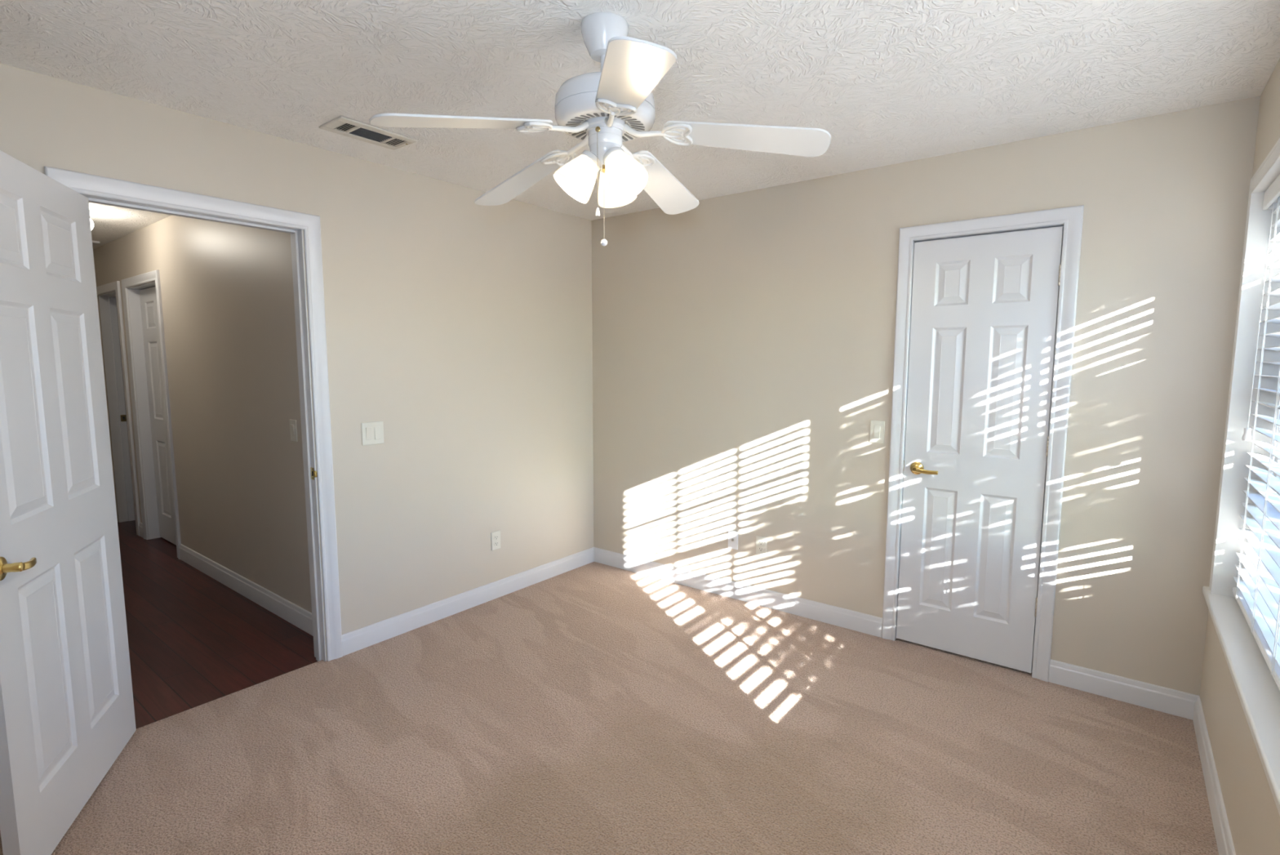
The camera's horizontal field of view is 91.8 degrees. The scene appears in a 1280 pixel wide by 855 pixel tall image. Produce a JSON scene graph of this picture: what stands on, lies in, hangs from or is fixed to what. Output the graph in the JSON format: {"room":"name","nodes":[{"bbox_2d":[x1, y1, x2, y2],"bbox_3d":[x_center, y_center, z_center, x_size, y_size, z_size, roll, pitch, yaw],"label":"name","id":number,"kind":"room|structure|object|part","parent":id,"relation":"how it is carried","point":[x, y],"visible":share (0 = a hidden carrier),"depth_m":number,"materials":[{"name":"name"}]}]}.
{"room":"empty bedroom","nodes":[
{"label":"empty bedroom","id":0,"kind":"room"},
{"bbox_2d":[93,252,117,518],"bbox_3d":[-5.174,-0.307,5.198,0.080,2.452,1.060,5,8,38],"label":"wall","id":1,"kind":"structure","parent":0,"point":[93,252],"depth_m":5.59,"materials":[{"name":"paint"}]},
{"bbox_2d":[93,215,311,612],"bbox_3d":[-3.590,-0.251,4.719,5.235,2.460,0.120,5,8,38],"label":"wall","id":2,"kind":"structure","parent":0,"point":[227,291],"depth_m":3.81,"materials":[{"name":"paint"}]},
{"bbox_2d":[96,280,140,535],"bbox_3d":[-4.496,-0.164,5.421,0.731,2.122,0.136,5,8,38],"label":"door frame","id":3,"kind":"structure","parent":2,"relation":"attached to","point":[108,305],"depth_m":5.59,"materials":[{"name":"white paint"}]},
{"bbox_2d":[120,414,126,421],"bbox_3d":[-4.719,-0.086,5.663,0.003,0.060,0.040,5,8,38],"label":"strike plate","id":4,"kind":"object","parent":2,"relation":"attached to","point":[123,418],"visible":1,"depth_m":5.66,"materials":[{"name":"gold metal"}]},
{"bbox_2d":[138,522,143,537],"bbox_3d":[-4.194,0.866,5.222,0.122,0.116,0.014,5,8,38],"label":"baseboard","id":5,"kind":"structure","parent":2,"relation":"attached to","point":[140,527],"depth_m":5.22,"materials":[{"name":"white paint"}]},
{"bbox_2d":[121,269,181,559],"bbox_3d":[-3.748,-0.105,4.865,0.890,2.122,0.169,5,8,38],"label":"door frame","id":6,"kind":"structure","parent":2,"relation":"attached to","point":[134,298],"depth_m":5.02,"materials":[{"name":"white paint"}]},
{"bbox_2d":[139,286,176,544],"bbox_3d":[-3.739,-0.072,4.881,0.734,2.030,0.058,5,8,38],"label":"door","id":7,"kind":"structure","parent":2,"relation":"in","point":[148,305],"depth_m":4.97,"materials":[{"name":"white paint"}]},
{"bbox_2d":[178,543,313,635],"bbox_3d":[-2.503,1.006,3.918,2.376,0.116,0.014,5,8,38],"label":"baseboard","id":8,"kind":"structure","parent":2,"relation":"attached to","point":[288,611],"depth_m":3.83,"materials":[{"name":"white paint"}]},
{"bbox_2d":[289,418,297,441],"bbox_3d":[-1.852,0.016,3.308,0.074,0.116,0.014,5,8,38],"label":"light switch","id":9,"kind":"object","parent":2,"relation":"attached to","point":[293,427],"visible":1,"depth_m":3.30,"materials":[{"name":"beige plastic"}]},
{"bbox_2d":[0,62,593,660],"bbox_3d":[-1.559,-0.060,2.983,0.115,2.470,4.070,5,8,38],"label":"wall","id":10,"kind":"structure","parent":0,"point":[460,326],"depth_m":3.34,"materials":[{"name":"beige paint"}]},
{"bbox_2d":[0,150,136,854],"bbox_3d":[-1.857,0.225,1.967,0.142,2.034,0.828,-2,7,-22],"label":"door","id":11,"kind":"structure","parent":10,"relation":"in","point":[67,711],"depth_m":1.92,"materials":[{"name":"white paint"}]},
{"bbox_3d":[-1.678,0.374,1.652,0.052,0.065,0.065,-2,7,-22],"label":"handle","id":12,"kind":"part","parent":11,"relation":"part of","materials":[{"name":"gold metal"}]},
{"bbox_3d":[-1.676,0.372,1.696,0.018,0.029,0.089,-3,7,-24],"label":"lever","id":13,"kind":"part","parent":11,"relation":"part of","materials":[{"name":"gold metal"}]},
{"bbox_2d":[44,166,342,661],"bbox_3d":[-1.817,0.121,2.654,0.136,2.142,0.932,5,8,38],"label":"door frame","id":14,"kind":"structure","parent":10,"relation":"attached to","point":[81,183],"depth_m":2.89,"materials":[{"name":"white paint"}]},
{"bbox_2d":[310,466,317,479],"bbox_3d":[-1.555,0.220,2.951,0.046,0.058,0.008,3,7,27],"label":"strike plate","id":15,"kind":"object","parent":10,"relation":"attached to","point":[313,473],"visible":1,"depth_m":2.95,"materials":[{"name":"gold metal"}]},
{"bbox_2d":[361,421,383,445],"bbox_3d":[-1.357,0.029,3.152,0.012,0.116,0.116,5,8,38],"label":"light switch","id":16,"kind":"object","parent":10,"relation":"attached to","point":[372,433],"visible":1,"depth_m":3.15,"materials":[{"name":"beige plastic"}]},
{"bbox_2d":[342,546,594,655],"bbox_3d":[-0.911,1.010,3.831,0.014,0.104,1.881,5,8,38],"label":"baseboard","id":17,"kind":"structure","parent":10,"relation":"attached to","point":[366,636],"depth_m":3.62,"materials":[{"name":"white paint"}]},
{"bbox_2d":[491,529,500,550],"bbox_3d":[-0.889,0.698,3.832,0.008,0.114,0.070,5,8,38],"label":"wall outlet","id":18,"kind":"object","parent":10,"relation":"attached to","point":[495,535],"visible":1,"depth_m":3.83,"materials":[{"name":"beige plastic"}]},
{"bbox_2d":[0,507,1218,854],"bbox_3d":[-2.125,1.081,3.933,8.682,0.060,4.680,5,8,38],"label":"floor","id":19,"kind":"structure","parent":0,"point":[593,708],"depth_m":2.40,"materials":[{"name":"carpet"}]},
{"bbox_2d":[0,0,1279,248],"bbox_3d":[-2.248,-1.375,3.379,8.842,0.060,4.065,5,8,38],"label":"ceiling","id":20,"kind":"structure","parent":0,"point":[890,82],"depth_m":2.08,"materials":[{"name":"white paint"}]},
{"bbox_2d":[88,209,93,229],"bbox_3d":[-3.651,-1.336,4.010,0.176,0.153,0.176,5,8,38],"label":"ceiling lamp","id":21,"kind":"object","parent":20,"relation":"attached to","point":[91,221],"visible":0.03,"depth_m":4.04,"materials":[{"name":"white glass"}]},
{"bbox_3d":[-3.651,-1.324,4.011,0.176,0.130,0.176,5,8,38],"label":"globe","id":22,"kind":"part","parent":21,"relation":"part of","materials":[{"name":"white glass"}]},
{"bbox_2d":[92,240,100,246],"bbox_3d":[-4.885,-1.503,4.936,0.520,0.018,0.800,5,8,38],"label":"attic hatch","id":23,"kind":"object","parent":20,"relation":"attached to","point":[94,242],"visible":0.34,"depth_m":5.09,"materials":[{"name":"white paint"}]},
{"bbox_2d":[319,115,417,150],"bbox_3d":[-1.167,-1.263,2.674,0.190,0.012,0.344,5,8,38],"label":"ceiling vent","id":24,"kind":"object","parent":20,"relation":"in","point":[345,126],"visible":1,"depth_m":2.65,"materials":[{"name":"beige metal"}]},
{"bbox_2d":[369,12,831,245],"bbox_3d":[-0.118,-0.865,1.879,1.222,0.634,1.243,5,8,38],"label":"ceiling fan","id":25,"kind":"object","parent":20,"relation":"hanging from","point":[614,105],"visible":1,"depth_m":1.78,"materials":[{"name":"white metal"}]},
{"bbox_3d":[-0.467,-0.813,1.654,0.476,0.006,0.143,-13,19,-27],"label":"blade","id":26,"kind":"part","parent":25,"relation":"part of","materials":[{"name":"white wood"}]},
{"bbox_3d":[-0.402,-0.851,2.134,0.476,0.006,0.143,-9,7,44],"label":"blade","id":27,"kind":"part","parent":25,"relation":"part of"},
{"bbox_3d":[-0.195,-0.742,1.842,0.128,0.142,0.133,5,8,38],"label":"lamp shade","id":28,"kind":"part","parent":25,"relation":"part of","materials":[{"name":"white glass"}]},
{"bbox_3d":[-0.123,-0.752,1.803,0.002,0.222,0.002,-3,7,-30],"label":"pull chain","id":29,"kind":"part","parent":25,"relation":"part of","materials":[{"name":"white metal"}]},
{"bbox_3d":[-0.107,-0.662,1.848,0.002,0.197,0.002,-3,7,-30],"label":"pull chain","id":30,"kind":"part","parent":25,"relation":"part of","materials":[{"name":"white metal"}]},
{"bbox_3d":[-0.081,-0.753,1.945,0.123,0.142,0.138,5,8,38],"label":"lamp shade","id":31,"kind":"part","parent":25,"relation":"part of","materials":[{"name":"white glass"}]},
{"bbox_3d":[-0.059,-0.757,1.806,0.061,0.067,0.044,5,8,38],"label":"bulb","id":32,"kind":"part","parent":25,"relation":"part of","materials":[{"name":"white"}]},
{"bbox_3d":[-0.048,-0.737,1.793,0.139,0.142,0.124,5,8,38],"label":"lamp shade","id":33,"kind":"part","parent":25,"relation":"part of","materials":[{"name":"white glass"}]},
{"bbox_3d":[-0.029,-0.805,1.443,0.143,0.006,0.476,8,11,-12],"label":"blade","id":34,"kind":"part","parent":25,"relation":"part of","materials":[{"name":"white wood"}]},
{"bbox_3d":[0.076,-0.866,2.220,0.143,0.006,0.476,-9,-8,25],"label":"blade","id":35,"kind":"part","parent":25,"relation":"part of","materials":[{"name":"white wood"}]},
{"bbox_3d":[0.307,-0.838,1.794,0.476,0.006,0.143,8,-4,7],"label":"blade","id":36,"kind":"part","parent":25,"relation":"part of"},
{"bbox_2d":[591,96,1260,695],"bbox_3d":[1.012,-0.121,3.482,3.332,2.450,0.115,5,8,38],"label":"wall","id":37,"kind":"structure","parent":0,"point":[744,343],"depth_m":3.21,"materials":[{"name":"beige paint"}]},
{"bbox_2d":[728,529,737,549],"bbox_3d":[0.571,0.695,3.827,0.070,0.114,0.018,5,8,38],"label":"outlet","id":38,"kind":"object","parent":37,"relation":"attached to","point":[732,535],"visible":1,"depth_m":3.83,"materials":[{"name":"white plastic"}]},
{"bbox_2d":[593,546,882,637],"bbox_3d":[0.474,1.000,3.938,2.072,0.104,0.014,5,8,38],"label":"baseboard","id":39,"kind":"structure","parent":37,"relation":"attached to","point":[862,622],"depth_m":3.78,"materials":[{"name":"white paint"}]},
{"bbox_2d":[755,535,766,555],"bbox_3d":[0.726,0.709,3.714,0.070,0.114,0.008,5,8,38],"label":"wall outlet","id":40,"kind":"object","parent":37,"relation":"attached to","point":[761,541],"visible":1,"depth_m":3.71,"materials":[{"name":"beige plastic"}]},
{"bbox_2d":[869,420,884,443],"bbox_3d":[1.239,0.023,3.240,0.074,0.116,0.012,5,8,38],"label":"light switch","id":41,"kind":"object","parent":37,"relation":"attached to","point":[877,428],"visible":1,"depth_m":3.24,"materials":[{"name":"beige plastic"}]},
{"bbox_2d":[896,226,1063,672],"bbox_3d":[1.588,0.121,2.976,0.631,2.034,0.088,5,8,38],"label":"door","id":42,"kind":"structure","parent":37,"relation":"in","point":[984,313],"depth_m":2.96,"materials":[{"name":"white paint"}]},
{"bbox_3d":[1.388,0.208,3.120,0.065,0.065,0.052,5,8,38],"label":"handle","id":43,"kind":"part","parent":42,"relation":"part of","materials":[{"name":"gold metal"}]},
{"bbox_3d":[1.417,0.216,3.075,0.110,0.029,0.018,4,7,35],"label":"lever","id":44,"kind":"part","parent":42,"relation":"part of","materials":[{"name":"gold metal"}]},
{"bbox_2d":[881,204,1084,681],"bbox_3d":[1.623,0.084,3.016,0.747,2.123,0.136,5,8,38],"label":"door frame","id":45,"kind":"structure","parent":37,"relation":"attached to","point":[1072,217],"depth_m":2.84,"materials":[{"name":"white paint"}]},
{"bbox_2d":[1048,658,1199,719],"bbox_3d":[2.085,1.133,2.695,0.511,0.104,0.014,5,8,38],"label":"baseboard","id":46,"kind":"structure","parent":37,"relation":"attached to","point":[1166,700],"depth_m":2.68,"materials":[{"name":"white paint"}]},
{"bbox_2d":[1199,58,1279,854],"bbox_3d":[1.183,0.152,0.868,0.160,2.440,4.070,5,8,38],"label":"wall","id":47,"kind":"structure","parent":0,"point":[1253,815],"depth_m":1.90,"materials":[{"name":"beige paint"}]},
{"bbox_2d":[1192,696,1235,854],"bbox_3d":[1.071,1.313,0.991,0.014,0.104,3.936,5,8,38],"label":"baseboard","id":48,"kind":"structure","parent":47,"relation":"attached to","point":[1225,846],"depth_m":2.05,"materials":[{"name":"white paint"}]},
{"bbox_2d":[1202,137,1279,814],"bbox_3d":[1.650,-0.034,1.472,0.198,1.573,2.153,5,8,38],"label":"window","id":49,"kind":"structure","parent":47,"relation":"attached to","point":[1258,691],"depth_m":2.23,"materials":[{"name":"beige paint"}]},
{"bbox_3d":[1.630,0.733,1.568,0.148,0.026,2.153,5,8,38],"label":"sill","id":50,"kind":"part","parent":49,"relation":"part of","materials":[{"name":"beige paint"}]},
{"bbox_3d":[1.593,-0.053,1.522,0.016,1.546,2.089,5,8,38],"label":"casing","id":51,"kind":"part","parent":49,"relation":"part of","materials":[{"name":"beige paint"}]},
{"bbox_3d":[1.710,0.001,1.436,0.055,1.511,1.965,5,8,38],"label":"frame","id":52,"kind":"part","parent":49,"relation":"part of","materials":[{"name":"white plastic"}]},
{"bbox_3d":[1.996,0.281,1.857,0.022,0.775,0.940,5,8,38],"label":"sash","id":53,"kind":"part","parent":49,"relation":"part of","materials":[{"name":"white plastic"}]},
{"bbox_2d":[1231,174,1279,690],"bbox_3d":[1.944,-0.066,1.869,0.077,1.457,0.972,5,8,38],"label":"window blind","id":54,"kind":"object","parent":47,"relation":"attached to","point":[1257,593],"visible":1,"depth_m":2.03,"materials":[{"name":"white plastic"}]},
{"bbox_3d":[1.952,0.649,1.938,0.050,0.020,0.964,5,8,38],"label":"rail","id":55,"kind":"part","parent":54,"relation":"part of","materials":[{"name":"white plastic"}]},
{"bbox_3d":[2.176,-0.391,2.173,0.009,0.795,0.003,5,8,38],"label":"pull cord","id":56,"kind":"part","parent":54,"relation":"part of","materials":[{"name":"white fabric"}]},
{"bbox_3d":[1.938,-0.053,1.891,0.002,1.407,0.002,5,8,38],"label":"lift cord","id":57,"kind":"part","parent":54,"relation":"part of","materials":[{"name":"white fabric"}]},
{"bbox_3d":[1.932,-0.052,1.881,0.002,1.407,0.002,5,8,38],"label":"ladder cord","id":58,"kind":"part","parent":54,"relation":"part of","materials":[{"name":"white fabric"}]},
{"bbox_3d":[2.183,-0.077,2.117,0.002,1.407,0.002,5,8,38],"label":"ladder cord","id":59,"kind":"part","parent":54,"relation":"part of","materials":[{"name":"white fabric"}]},
{"bbox_3d":[1.729,-0.025,1.622,0.002,1.407,0.002,5,8,38],"label":"lift cord","id":60,"kind":"part","parent":54,"relation":"part of","materials":[{"name":"white fabric"}]},
{"bbox_3d":[1.722,-0.024,1.612,0.002,1.407,0.002,5,8,38],"label":"ladder cord","id":61,"kind":"part","parent":54,"relation":"part of","materials":[{"name":"white fabric"}]}
]}

